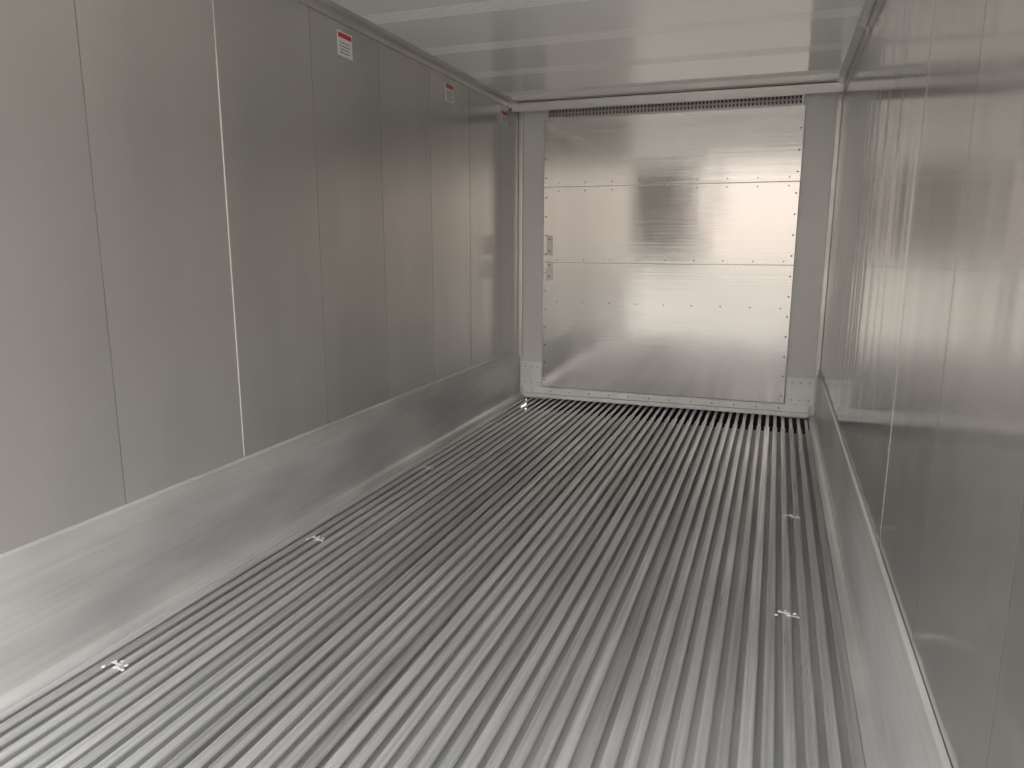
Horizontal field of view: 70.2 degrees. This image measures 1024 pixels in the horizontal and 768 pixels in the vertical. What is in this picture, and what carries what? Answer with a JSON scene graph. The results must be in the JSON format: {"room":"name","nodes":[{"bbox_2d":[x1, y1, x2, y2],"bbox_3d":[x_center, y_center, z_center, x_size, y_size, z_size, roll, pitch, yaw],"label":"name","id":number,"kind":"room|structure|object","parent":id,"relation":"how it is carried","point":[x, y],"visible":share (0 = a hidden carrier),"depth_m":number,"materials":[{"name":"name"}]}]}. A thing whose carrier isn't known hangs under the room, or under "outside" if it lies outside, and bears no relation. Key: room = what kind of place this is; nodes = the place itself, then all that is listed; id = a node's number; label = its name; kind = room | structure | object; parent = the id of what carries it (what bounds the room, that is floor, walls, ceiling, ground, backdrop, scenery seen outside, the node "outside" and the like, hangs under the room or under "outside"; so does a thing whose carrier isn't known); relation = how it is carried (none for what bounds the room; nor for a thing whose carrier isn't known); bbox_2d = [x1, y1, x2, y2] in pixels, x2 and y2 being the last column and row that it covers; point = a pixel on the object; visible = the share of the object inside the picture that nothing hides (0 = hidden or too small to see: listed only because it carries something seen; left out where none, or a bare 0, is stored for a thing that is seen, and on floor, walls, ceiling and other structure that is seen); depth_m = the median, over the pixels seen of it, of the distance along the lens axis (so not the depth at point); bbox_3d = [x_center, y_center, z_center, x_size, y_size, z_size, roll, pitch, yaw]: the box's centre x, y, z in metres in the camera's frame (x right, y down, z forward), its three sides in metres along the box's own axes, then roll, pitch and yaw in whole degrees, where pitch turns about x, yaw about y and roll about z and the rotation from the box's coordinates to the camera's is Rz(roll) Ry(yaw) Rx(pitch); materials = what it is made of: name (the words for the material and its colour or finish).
{"room":"refrigerated shipping container","nodes":[
{"label":"refrigerated shipping container","id":0,"kind":"room"},
{"bbox_2d":[0,0,520,553],"bbox_3d":[-0.780,-0.559,3.712,0.072,2.600,4.930,4,12,19],"label":"wall","id":1,"kind":"structure","parent":0,"point":[228,235],"depth_m":2.69,"materials":[{"name":"silver metal"}]},
{"bbox_2d":[0,348,525,710],"bbox_3d":[-0.734,0.350,3.837,0.056,0.449,4.870,4,12,19],"label":"baseboard","id":2,"kind":"structure","parent":1,"relation":"attached to","point":[69,594],"depth_m":2.70,"materials":[{"name":"metal"}]},
{"bbox_2d":[337,29,352,60],"bbox_3d":[-0.781,-1.583,3.402,0.003,0.110,0.124,4,12,19],"label":"warning label","id":3,"kind":"object","parent":1,"relation":"attached to","point":[344,40],"visible":1,"depth_m":3.40,"materials":[{"name":"white paper"}]},
{"bbox_2d":[297,0,518,112],"bbox_3d":[-0.741,-1.701,3.414,0.058,0.046,4.810,4,12,19],"label":"trim","id":4,"kind":"structure","parent":1,"relation":"attached to","point":[329,8],"depth_m":3.83,"materials":[{"name":"metal"}]},
{"bbox_2d":[445,82,453,103],"bbox_3d":[-0.385,-1.791,4.484,0.003,0.110,0.124,4,12,19],"label":"warning label","id":5,"kind":"object","parent":1,"relation":"attached to","point":[449,89],"visible":1,"depth_m":4.48,"materials":[{"name":"white paper"}]},
{"bbox_2d":[501,109,506,126],"bbox_3d":[-0.056,-1.963,5.380,0.003,0.110,0.124,4,12,19],"label":"warning label","id":6,"kind":"object","parent":1,"relation":"attached to","point":[503,113],"visible":1,"depth_m":5.37,"materials":[{"name":"white paper"}]},
{"bbox_2d":[518,112,523,357],"bbox_3d":[0.072,-1.187,5.849,0.032,1.970,0.042,4,12,19],"label":"trim","id":7,"kind":"structure","parent":1,"relation":"attached to","point":[521,114],"depth_m":5.83,"materials":[{"name":"metal"}]},
{"bbox_2d":[0,397,865,767],"bbox_3d":[0.353,0.700,3.592,2.290,0.220,5.030,4,12,19],"label":"floor","id":8,"kind":"structure","parent":0,"point":[567,583],"depth_m":2.42,"materials":[{"name":"metal"}]},
{"bbox_2d":[101,660,127,670],"bbox_3d":[-1.195,0.851,2.204,0.083,0.004,0.053,4,12,19],"label":"screws","id":9,"kind":"object","parent":8,"relation":"attached to","point":[114,661],"visible":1,"depth_m":2.20,"materials":[{"name":"metal"}]},
{"bbox_2d":[306,536,324,540],"bbox_3d":[-0.846,0.668,3.156,0.083,0.004,0.053,4,12,19],"label":"screws","id":10,"kind":"object","parent":8,"relation":"attached to","point":[312,536],"visible":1,"depth_m":3.15,"materials":[{"name":"metal"}]},
{"bbox_2d":[520,111,547,398],"bbox_3d":[0.178,-1.020,5.875,0.225,2.308,0.040,4,12,19],"label":"post","id":11,"kind":"object","parent":8,"relation":"on","point":[534,121],"visible":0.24,"depth_m":5.82,"materials":[{"name":"silver metal"}]},
{"bbox_2d":[521,361,541,385],"bbox_3d":[0.160,-0.082,6.032,0.178,0.210,0.014,4,12,19],"label":"plate","id":12,"kind":"object","parent":11,"relation":"attached to","point":[531,372],"visible":1,"depth_m":6.03,"materials":[{"name":"silver metal"}]},
{"bbox_2d":[774,610,798,617],"bbox_3d":[0.952,0.795,2.521,0.082,0.004,0.052,4,12,19],"label":"screws","id":13,"kind":"object","parent":8,"relation":"attached to","point":[780,611],"visible":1,"depth_m":2.52,"materials":[{"name":"metal"}]},
{"bbox_2d":[780,93,837,418],"bbox_3d":[2.121,-0.883,5.189,0.245,2.308,0.040,4,12,19],"label":"post","id":14,"kind":"object","parent":8,"relation":"on","point":[820,111],"visible":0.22,"depth_m":5.14,"materials":[{"name":"silver metal"}]},
{"bbox_2d":[785,377,815,406],"bbox_3d":[2.115,0.056,5.342,0.198,0.210,0.014,4,12,19],"label":"plate","id":15,"kind":"object","parent":14,"relation":"attached to","point":[799,390],"visible":1,"depth_m":5.34,"materials":[{"name":"silver metal"}]},
{"bbox_2d":[331,0,865,101],"bbox_3d":[0.342,-1.707,3.081,2.330,0.101,4.930,4,12,19],"label":"ceiling","id":16,"kind":"structure","parent":0,"point":[523,50],"depth_m":3.80,"materials":[{"name":"silver metal"}]},
{"bbox_2d":[511,81,843,112],"bbox_3d":[1.086,-2.013,5.127,2.290,0.070,0.095,4,12,19],"label":"trim","id":17,"kind":"structure","parent":16,"relation":"attached to","point":[825,87],"depth_m":5.06,"materials":[{"name":"metal"}]},
{"bbox_2d":[542,105,805,402],"bbox_3d":[1.132,-0.947,5.499,1.870,2.093,0.032,4,12,19],"label":"panel","id":18,"kind":"object","parent":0,"point":[670,238],"visible":1,"depth_m":5.46,"materials":[{"name":"silver metal"}]},
{"bbox_2d":[523,385,808,417],"bbox_3d":[1.135,0.129,5.693,2.198,0.086,0.054,4,12,19],"label":"baseboard","id":19,"kind":"structure","parent":18,"relation":"attached to","point":[738,406],"depth_m":5.64,"materials":[{"name":"silver metal"}]},
{"bbox_2d":[548,95,802,118],"bbox_3d":[1.143,-2.029,5.315,1.826,0.110,0.065,4,12,19],"label":"air return grille","id":20,"kind":"object","parent":18,"relation":"attached to","point":[793,100],"visible":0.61,"depth_m":5.28,"materials":[{"name":"metal"}]},
{"bbox_2d":[820,0,1023,767],"bbox_3d":[1.459,-0.401,2.922,0.069,2.600,4.930,4,12,19],"label":"wall","id":21,"kind":"structure","parent":0,"point":[922,366],"depth_m":1.55,"materials":[{"name":"silver metal"}]},
{"bbox_2d":[815,93,842,374],"bbox_3d":[2.216,-1.036,5.092,0.032,1.970,0.042,4,12,19],"label":"trim","id":22,"kind":"structure","parent":21,"relation":"attached to","point":[840,95],"depth_m":5.07,"materials":[{"name":"metal"}]},
{"bbox_2d":[837,0,882,92],"bbox_3d":[1.383,-1.551,2.664,0.058,0.046,4.810,4,12,19],"label":"trim","id":23,"kind":"structure","parent":21,"relation":"attached to","point":[870,9],"depth_m":3.67,"materials":[{"name":"metal"}]},
{"bbox_2d":[808,370,951,767],"bbox_3d":[1.388,0.519,3.092,0.056,0.409,4.870,4,12,19],"label":"baseboard","id":24,"kind":"structure","parent":21,"relation":"attached to","point":[898,727],"depth_m":2.09,"materials":[{"name":"metal"}]}
]}

